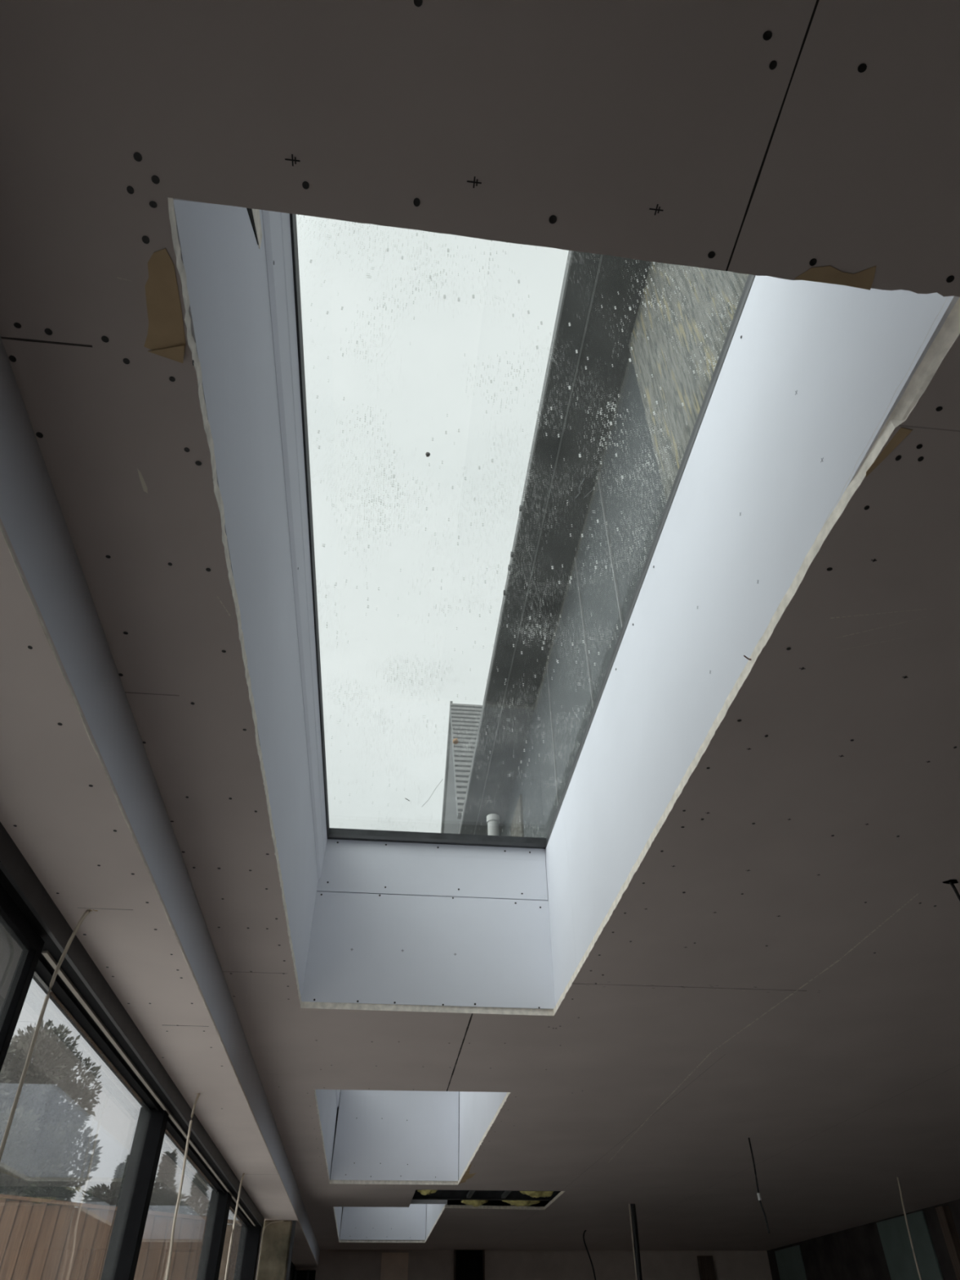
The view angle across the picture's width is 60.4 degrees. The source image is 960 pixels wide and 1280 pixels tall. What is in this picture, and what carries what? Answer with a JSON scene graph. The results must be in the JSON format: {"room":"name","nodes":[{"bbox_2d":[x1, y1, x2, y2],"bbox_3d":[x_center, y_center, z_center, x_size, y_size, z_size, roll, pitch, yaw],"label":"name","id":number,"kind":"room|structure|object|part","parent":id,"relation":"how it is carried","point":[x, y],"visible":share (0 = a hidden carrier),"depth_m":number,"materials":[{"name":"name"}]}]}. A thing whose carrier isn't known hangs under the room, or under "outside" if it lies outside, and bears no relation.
{"room":"unfinished house extension","nodes":[
{"label":"unfinished house extension","id":0,"kind":"room"},
{"bbox_2d":[164,1093,199,1279],"bbox_3d":[-1.229,2.644,3.087,0.013,1.689,0.164,3,-41,-4],"label":"hanging cable","id":1,"kind":"object","parent":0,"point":[198,1094],"visible":1,"depth_m":3.38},
{"bbox_2d":[224,1173,244,1279],"bbox_3d":[-1.460,3.896,4.597,0.024,1.590,0.111,4,-41,-5],"label":"hanging cable","id":2,"kind":"object","parent":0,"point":[243,1174],"visible":1,"depth_m":4.89,"materials":[{"name":"plastic"}]},
{"bbox_2d":[257,1220,292,1279],"bbox_3d":[-1.694,5.853,6.227,0.232,2.386,0.350,4,-41,-5],"label":"concrete pier","id":3,"kind":"object","parent":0,"point":[274,1254],"visible":0.76,"depth_m":6.75,"materials":[{"name":"grey concrete"}]},
{"bbox_2d":[254,1227,295,1279],"bbox_3d":[-2.161,7.358,7.949,0.190,2.386,4.200,4,-41,-5],"label":"wall","id":4,"kind":"structure","parent":0,"point":[292,1267],"depth_m":7.14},
{"bbox_2d":[0,517,317,1266],"bbox_3d":[-1.349,2.576,4.297,0.419,0.013,16.100,4,-41,-5],"label":"soffit","id":5,"kind":"object","parent":4,"relation":"attached to","point":[59,806],"depth_m":2.00,"materials":[{"name":"white paint"}]},
{"bbox_2d":[292,1270,315,1279],"bbox_3d":[-2.194,8.534,9.255,0.410,2.330,0.100,4,-41,-5],"label":"door","id":6,"kind":"structure","parent":4,"relation":"in","point":[297,1274],"depth_m":9.99,"materials":[{"name":"black"}]},
{"bbox_3d":[-2.224,8.516,9.234,0.025,2.330,0.050,4,-41,-5],"label":"frame","id":7,"kind":"part","parent":6,"relation":"part of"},
{"bbox_2d":[329,1089,459,1178],"bbox_3d":[1.518,2.168,5.076,6.700,0.140,16.400,4,-41,-5],"label":"roof","id":8,"kind":"structure","parent":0,"point":[340,1090],"depth_m":7.49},
{"bbox_2d":[486,813,499,835],"bbox_3d":[0.082,1.345,4.782,0.080,0.715,0.080,4,-41,-5],"label":"vent pipe","id":9,"kind":"object","parent":8,"relation":"on","point":[492,820],"visible":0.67,"depth_m":4.96,"materials":[{"name":"white plastic"}]},
{"bbox_2d":[0,0,959,1250],"bbox_3d":[1.780,2.649,4.695,5.882,0.048,16.100,4,-41,-5],"label":"ceiling","id":10,"kind":"structure","parent":0,"point":[776,966],"depth_m":1.43,"materials":[{"name":"grey paint"}]},
{"bbox_2d":[333,1199,447,1239],"bbox_3d":[-1.000,5.923,8.978,1.056,0.715,3.087,4,-41,-5],"label":"shaft","id":11,"kind":"object","parent":10,"relation":"on","point":[357,1223],"visible":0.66,"depth_m":9.97,"materials":[{"name":"white paint"}]},
{"bbox_2d":[315,1088,506,1181],"bbox_3d":[-0.519,3.070,5.711,1.056,0.715,3.085,4,-41,-5],"label":"shaft","id":12,"kind":"object","parent":10,"relation":"on","point":[415,1135],"visible":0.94,"depth_m":6.76,"materials":[{"name":"white paint"}]},
{"bbox_2d":[415,1164,512,1191],"bbox_3d":[0.203,4.692,7.210,2.100,0.200,0.045,4,-41,-5],"label":"joist","id":13,"kind":"object","parent":10,"relation":"attached to","point":[458,1165],"visible":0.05,"depth_m":7.15,"materials":[{"name":"black wood"}]},
{"bbox_2d":[417,1189,437,1195],"bbox_3d":[-0.454,4.750,7.175,0.195,0.129,0.319,10,-42,-12],"label":"tuft","id":14,"kind":"object","parent":13,"relation":"attached to","point":[424,1192],"visible":0.27,"depth_m":7.12,"materials":[{"name":"yellow fabric"}]},
{"bbox_2d":[466,1190,475,1198],"bbox_3d":[-0.078,4.919,7.345,0.035,0.025,0.505,4,-41,-5],"label":"channel","id":15,"kind":"object","parent":13,"relation":"attached to","point":[470,1193],"visible":0.64,"depth_m":7.36,"materials":[{"name":"grey metal"}]},
{"bbox_2d":[501,1191,511,1198],"bbox_3d":[0.240,4.940,7.373,0.035,0.025,0.505,4,-41,-5],"label":"channel","id":16,"kind":"object","parent":13,"relation":"attached to","point":[505,1193],"visible":0.64,"depth_m":7.39,"materials":[{"name":"grey metal"}]},
{"bbox_2d":[461,1200,488,1206],"bbox_3d":[-0.044,5.203,7.673,0.266,0.109,0.132,4,-41,-5],"label":"tuft","id":17,"kind":"object","parent":10,"relation":"attached to","point":[473,1202],"visible":0.45,"depth_m":7.63,"materials":[{"name":"yellow fabric"}]},
{"bbox_2d":[412,1190,560,1200],"bbox_3d":[0.141,5.058,7.629,2.100,0.200,0.045,4,-41,-5],"label":"joist","id":18,"kind":"object","parent":10,"relation":"on","point":[439,1194],"visible":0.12,"depth_m":7.56,"materials":[{"name":"black wood"}]},
{"bbox_2d":[502,1200,540,1206],"bbox_3d":[0.383,5.212,7.690,0.370,0.113,0.161,4,-41,-5],"label":"tuft","id":19,"kind":"object","parent":18,"relation":"attached to","point":[516,1202],"visible":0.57,"depth_m":7.64,"materials":[{"name":"yellow fabric"}]},
{"bbox_2d":[520,1191,553,1197],"bbox_3d":[0.525,4.928,7.427,0.355,0.156,0.502,4,-41,-5],"label":"tuft","id":20,"kind":"object","parent":10,"relation":"on","point":[532,1193],"visible":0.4,"depth_m":7.33,"materials":[{"name":"yellow fabric"}]},
{"bbox_2d":[173,198,959,1009],"bbox_3d":[-0.037,0.214,2.441,1.056,0.775,3.082,4,-41,-5],"label":"shaft","id":21,"kind":"object","parent":10,"relation":"on","point":[810,371],"visible":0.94,"depth_m":2.04,"materials":[{"name":"white paint"}]},
{"bbox_2d":[289,213,755,848],"bbox_3d":[-0.028,-0.070,2.696,1.106,0.057,3.132,4,-41,-5],"label":"rooflight","id":22,"kind":"object","parent":21,"relation":"attached to","point":[375,835],"visible":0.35,"depth_m":2.44,"materials":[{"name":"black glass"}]},
{"bbox_2d":[453,737,458,744],"bbox_3d":[-0.098,0.404,3.294,0.024,0.017,0.037,4,-41,-5],"label":"shell","id":23,"kind":"object","parent":22,"relation":"on","point":[456,741],"visible":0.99,"depth_m":3.28,"materials":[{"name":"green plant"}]},
{"bbox_2d":[575,478,585,497],"bbox_3d":[0.283,-0.429,2.333,0.010,0.003,0.072,7,-42,-8],"label":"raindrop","id":24,"kind":"object","parent":22,"relation":"on","point":[584,478],"visible":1,"depth_m":2.33,"materials":[{"name":"clear liquid"}]},
{"bbox_2d":[582,1230,595,1279],"bbox_3d":[1.197,6.730,8.848,0.138,0.667,0.036,4,-41,-5],"label":"hanging cable","id":25,"kind":"object","parent":10,"relation":"hanging from","point":[584,1231],"visible":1,"depth_m":8.93,"materials":[{"name":"black plastic"}]},
{"bbox_2d":[628,1204,637,1279],"bbox_3d":[1.365,5.664,7.090,0.013,1.360,0.007,4,-41,-5],"label":"hanging cable","id":26,"kind":"object","parent":10,"relation":"hanging from","point":[628,1204],"visible":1,"depth_m":7.35,"materials":[{"name":"black plastic"}]},
{"bbox_2d":[630,1203,642,1279],"bbox_3d":[1.399,5.669,7.096,0.050,1.360,0.044,20,-45,-22],"label":"hanging cable","id":27,"kind":"object","parent":10,"relation":"hanging from","point":[633,1206],"visible":1,"depth_m":7.34,"materials":[{"name":"black plastic"}]},
{"bbox_2d":[747,1137,769,1233],"bbox_3d":[1.730,3.388,5.137,0.035,0.500,0.021,4,-41,-5],"label":"hanging cable","id":28,"kind":"object","parent":10,"relation":"hanging from","point":[754,1167],"visible":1,"depth_m":5.11,"materials":[{"name":"black plastic"}]},
{"bbox_2d":[896,1177,921,1279],"bbox_3d":[3.269,4.743,6.055,0.071,1.361,0.019,4,-41,-5],"label":"hanging cable","id":29,"kind":"object","parent":10,"relation":"hanging from","point":[899,1184],"visible":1,"depth_m":6.29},
{"bbox_2d":[948,881,959,901],"bbox_3d":[1.418,0.892,2.304,0.046,0.463,0.010,2,-41,-3],"label":"cable","id":30,"kind":"object","parent":10,"relation":"hanging from","point":[951,883],"visible":1,"depth_m":2.44,"materials":[{"name":"black plastic"}]},
{"bbox_2d":[295,1200,772,1279],"bbox_3d":[0.732,8.666,10.139,6.500,3.250,0.150,4,-41,-5],"label":"wall","id":31,"kind":"structure","parent":0,"point":[423,1264],"depth_m":10.74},
{"bbox_2d":[0,910,90,1161],"bbox_3d":[-1.051,1.410,1.598,0.054,1.790,0.136,12,-43,-14],"label":"cable","id":32,"kind":"object","parent":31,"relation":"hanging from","point":[76,929],"visible":1,"depth_m":2.00,"materials":[{"name":"white plastic"}]},
{"bbox_2d":[0,523,318,1266],"bbox_3d":[-1.139,2.587,4.306,0.006,0.007,16.080,4,-41,-5],"label":"trim","id":33,"kind":"structure","parent":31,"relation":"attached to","point":[1,527],"depth_m":1.63,"materials":[{"name":"grey metal"}]},
{"bbox_2d":[0,336,319,1265],"bbox_3d":[-1.148,2.517,4.379,0.012,0.182,16.100,4,-41,-5],"label":"beam","id":34,"kind":"structure","parent":31,"relation":"attached to","point":[31,515],"depth_m":1.60,"materials":[{"name":"white paint"}]},
{"bbox_2d":[256,1220,284,1279],"bbox_3d":[-1.700,5.521,6.223,0.165,1.880,0.020,4,-41,-5],"label":"cable","id":35,"kind":"object","parent":31,"relation":"hanging from","point":[278,1220],"visible":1,"depth_m":6.73,"materials":[{"name":"grey plastic"}]},
{"bbox_2d":[380,1252,408,1279],"bbox_3d":[-1.070,8.751,9.683,0.340,2.510,0.016,4,-41,-5],"label":"board","id":36,"kind":"object","parent":31,"relation":"attached to","point":[394,1265],"visible":1,"depth_m":10.41,"materials":[{"name":"brown wood"}]},
{"bbox_2d":[453,1249,484,1279],"bbox_3d":[-0.129,8.787,9.766,0.390,2.550,0.060,4,-41,-5],"label":"door","id":37,"kind":"structure","parent":31,"relation":"in","point":[468,1264],"depth_m":10.49,"materials":[{"name":"black"}]},
{"bbox_3d":[-0.312,8.775,9.750,0.020,2.550,0.060,4,-41,-5],"label":"frame","id":38,"kind":"part","parent":37,"relation":"part of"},
{"bbox_3d":[0.055,8.800,9.782,0.020,2.550,0.060,4,-41,-5],"label":"frame","id":39,"kind":"part","parent":37,"relation":"part of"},
{"bbox_2d":[484,1252,698,1279],"bbox_3d":[1.450,8.918,9.910,2.780,2.520,0.014,4,-41,-5],"label":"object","id":40,"kind":"structure","parent":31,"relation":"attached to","point":[498,1265],"depth_m":10.64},
{"bbox_2d":[697,1255,715,1279],"bbox_3d":[2.958,9.022,10.016,0.190,2.480,0.060,4,-41,-5],"label":"stud","id":41,"kind":"object","parent":31,"relation":"attached to","point":[705,1263],"visible":1,"depth_m":10.73,"materials":[{"name":"brown wood"}]},
{"bbox_2d":[457,250,748,837],"bbox_3d":[2.913,0.788,5.485,5.540,2.440,16.600,4,-41,-5],"label":"house","id":42,"kind":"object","parent":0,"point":[593,332],"visible":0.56,"depth_m":4.81,"materials":[{"name":"grey stone"}]},
{"bbox_3d":[0.335,2.258,6.893,0.020,1.850,0.600,4,-41,-5],"label":"wall panel","id":43,"kind":"part","parent":42,"relation":"part of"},
{"bbox_3d":[0.530,0.995,5.697,0.012,2.180,0.014,4,-41,-5],"label":"joint trim","id":44,"kind":"part","parent":42,"relation":"part of","materials":[{"name":"grey metal"}]},
{"bbox_3d":[0.654,0.263,4.859,0.012,2.180,0.014,4,-41,-5],"label":"joint trim","id":45,"kind":"part","parent":42,"relation":"part of","materials":[{"name":"grey metal"}]},
{"bbox_3d":[0.731,-0.195,4.335,0.012,2.180,0.014,4,-41,-5],"label":"joint trim","id":46,"kind":"part","parent":42,"relation":"part of","materials":[{"name":"grey metal"}]},
{"bbox_2d":[766,1199,959,1279],"bbox_3d":[4.784,3.568,4.335,0.150,3.250,16.100,4,-41,-5],"label":"wall","id":47,"kind":"structure","parent":0,"point":[855,1253],"depth_m":8.95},
{"bbox_2d":[774,1244,807,1279],"bbox_3d":[3.889,8.637,9.607,0.014,2.510,0.780,4,-41,-5],"label":"board","id":48,"kind":"object","parent":47,"relation":"attached to","point":[789,1260],"visible":1,"depth_m":10.29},
{"bbox_2d":[875,1210,943,1279],"bbox_3d":[4.208,6.739,7.445,0.014,2.525,0.930,4,-41,-5],"label":"board","id":49,"kind":"object","parent":47,"relation":"attached to","point":[893,1233],"visible":1,"depth_m":8.07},
{"bbox_2d":[934,1205,959,1279],"bbox_3d":[4.279,6.184,6.798,0.070,2.510,0.120,4,-41,-5],"label":"stud","id":50,"kind":"object","parent":47,"relation":"attached to","point":[948,1228],"visible":1,"depth_m":7.46,"materials":[{"name":"brown wood"}]},
{"bbox_3d":[-1.131,5.859,4.334,1.400,0.120,5.200,4,-41,-5],"label":"floor","id":51,"kind":"structure","parent":0,"visible":0},
{"bbox_2d":[285,1220,296,1279],"bbox_3d":[-1.552,5.786,6.153,0.024,2.386,0.080,4,-41,-5],"label":"steel post","id":52,"kind":"object","parent":51,"relation":"on","point":[293,1228],"visible":1,"depth_m":6.78,"materials":[{"name":"grey metal"}]},
{"label":"outside","id":53,"kind":"structure","parent":0,"visible":0},
{"bbox_3d":[-2.746,17.632,17.592,120.000,0.180,130.000,4,-41,-5],"label":"ground","id":54,"kind":"structure","parent":53,"visible":0},
{"bbox_2d":[0,1177,10,1194],"bbox_3d":[-6.900,8.782,10.293,1.618,3.628,1.651,2,-41,-3],"label":"conifer","id":55,"kind":"object","parent":54,"relation":"on","point":[2,1189],"visible":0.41,"depth_m":11.43,"materials":[{"name":"green plant"}]},
{"bbox_2d":[22,1177,75,1205],"bbox_3d":[-5.963,8.864,10.339,1.594,3.551,1.617,4,-41,-5],"label":"conifer","id":56,"kind":"object","parent":54,"relation":"on","point":[60,1193],"visible":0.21,"depth_m":11.32,"materials":[{"name":"green plant"}]},
{"bbox_2d":[0,1019,102,1201],"bbox_3d":[-8.922,10.047,13.965,3.612,6.591,4.236,26,-48,-27],"label":"tree","id":57,"kind":"object","parent":54,"relation":"on","point":[36,1145],"visible":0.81,"depth_m":14.72,"materials":[{"name":"green plant"}]},
{"bbox_2d":[80,1180,122,1209],"bbox_3d":[-5.095,8.919,10.408,1.648,3.546,1.650,4,-41,-5],"label":"conifer","id":58,"kind":"object","parent":54,"relation":"on","point":[114,1194],"visible":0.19,"depth_m":11.33,"materials":[{"name":"green plant"}]},
{"bbox_2d":[106,1161,124,1199],"bbox_3d":[-8.570,14.613,18.224,2.114,5.285,2.053,-24,-46,24],"label":"conifer","id":59,"kind":"object","parent":54,"relation":"on","point":[117,1172],"visible":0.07,"depth_m":19.75,"materials":[{"name":"green plant"}]},
{"bbox_2d":[0,1194,233,1279],"bbox_3d":[-7.710,6.216,7.341,11.080,3.628,0.080,4,-41,-5],"label":"fence","id":60,"kind":"object","parent":54,"relation":"on","point":[40,1241],"visible":0.64,"depth_m":8.15,"materials":[{"name":"brown wood"}]},
{"bbox_3d":[-7.649,5.223,8.217,10.940,0.982,0.080,4,-41,-5],"label":"capping rail","id":61,"kind":"part","parent":60,"relation":"part of","materials":[{"name":"wood"}]},
{"bbox_2d":[108,1155,129,1202],"bbox_3d":[-7.575,13.284,16.595,1.924,5.132,1.936,18,-44,-20],"label":"conifer","id":62,"kind":"object","parent":54,"relation":"on","point":[123,1171],"visible":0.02,"depth_m":17.97,"materials":[{"name":"green plant"}]},
{"bbox_2d":[152,1148,178,1209],"bbox_3d":[-6.836,13.297,16.677,2.238,5.210,2.317,4,-41,-5],"label":"conifer","id":63,"kind":"object","parent":54,"relation":"on","point":[167,1166],"visible":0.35,"depth_m":18.07,"materials":[{"name":"green plant"}]},
{"bbox_2d":[148,1186,190,1217],"bbox_3d":[-4.421,9.012,10.465,1.635,3.471,1.567,22,-46,-24],"label":"conifer","id":64,"kind":"object","parent":54,"relation":"on","point":[170,1204],"visible":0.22,"depth_m":11.37,"materials":[{"name":"green plant"}]},
{"bbox_2d":[177,1171,209,1219],"bbox_3d":[-6.783,15.058,18.667,2.616,5.170,2.816,4,-41,-5],"label":"conifer","id":65,"kind":"object","parent":54,"relation":"on","point":[198,1181],"visible":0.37,"depth_m":19.86,"materials":[{"name":"green plant"}]},
{"bbox_2d":[440,701,482,833],"bbox_3d":[2.843,6.957,15.966,7.110,13.655,5.426,4,-41,-5],"label":"gabled building","id":66,"kind":"structure","parent":54,"relation":"on","point":[457,711],"depth_m":18.41,"materials":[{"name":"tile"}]},
{"bbox_3d":[-0.792,-0.748,-1.334,0.190,2.386,3.200,4,-41,-5],"label":"wall","id":67,"kind":"structure","parent":0,"visible":0},
{"bbox_2d":[0,821,264,1227],"bbox_3d":[-1.412,2.986,2.942,0.192,2.386,8.220,4,-41,-5],"label":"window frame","id":68,"kind":"structure","parent":67,"relation":"in","point":[79,990],"depth_m":2.69,"materials":[{"name":"black metal"}]},
{"bbox_2d":[0,883,44,1071],"bbox_3d":[-1.020,0.972,0.625,0.032,2.272,2.032,4,-41,-5],"label":"window","id":69,"kind":"structure","parent":68,"relation":"attached to","point":[11,917],"depth_m":2.00,"materials":[{"name":"black metal"}]},
{"bbox_3d":[-1.030,0.138,1.370,0.032,0.037,1.940,4,-41,-5],"label":"rail","id":70,"kind":"part","parent":69,"relation":"part of","materials":[{"name":"black metal"}]},
{"bbox_2d":[0,931,168,1279],"bbox_3d":[-1.306,2.276,2.128,0.107,2.285,2.050,4,-41,-5],"label":"window","id":71,"kind":"structure","parent":68,"relation":"attached to","point":[131,1217],"depth_m":3.33,"materials":[{"name":"black metal"}]},
{"bbox_2d":[196,1188,231,1279],"bbox_3d":[-1.550,3.717,3.779,0.107,2.285,2.460,4,-41,-5],"label":"window","id":72,"kind":"structure","parent":68,"relation":"attached to","point":[211,1252],"depth_m":5.18,"materials":[{"name":"black metal"}]},
{"bbox_2d":[226,1206,262,1279],"bbox_3d":[-1.757,5.078,5.338,0.152,2.285,1.820,4,-41,-5],"label":"window","id":73,"kind":"structure","parent":68,"relation":"attached to","point":[242,1264],"depth_m":6.47,"materials":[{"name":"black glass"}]},
{"bbox_3d":[-1.788,5.046,5.348,0.012,2.188,1.800,4,-41,-5],"label":"glass pane","id":74,"kind":"part","parent":73,"relation":"part of","materials":[{"name":"clear glass"}]}
]}

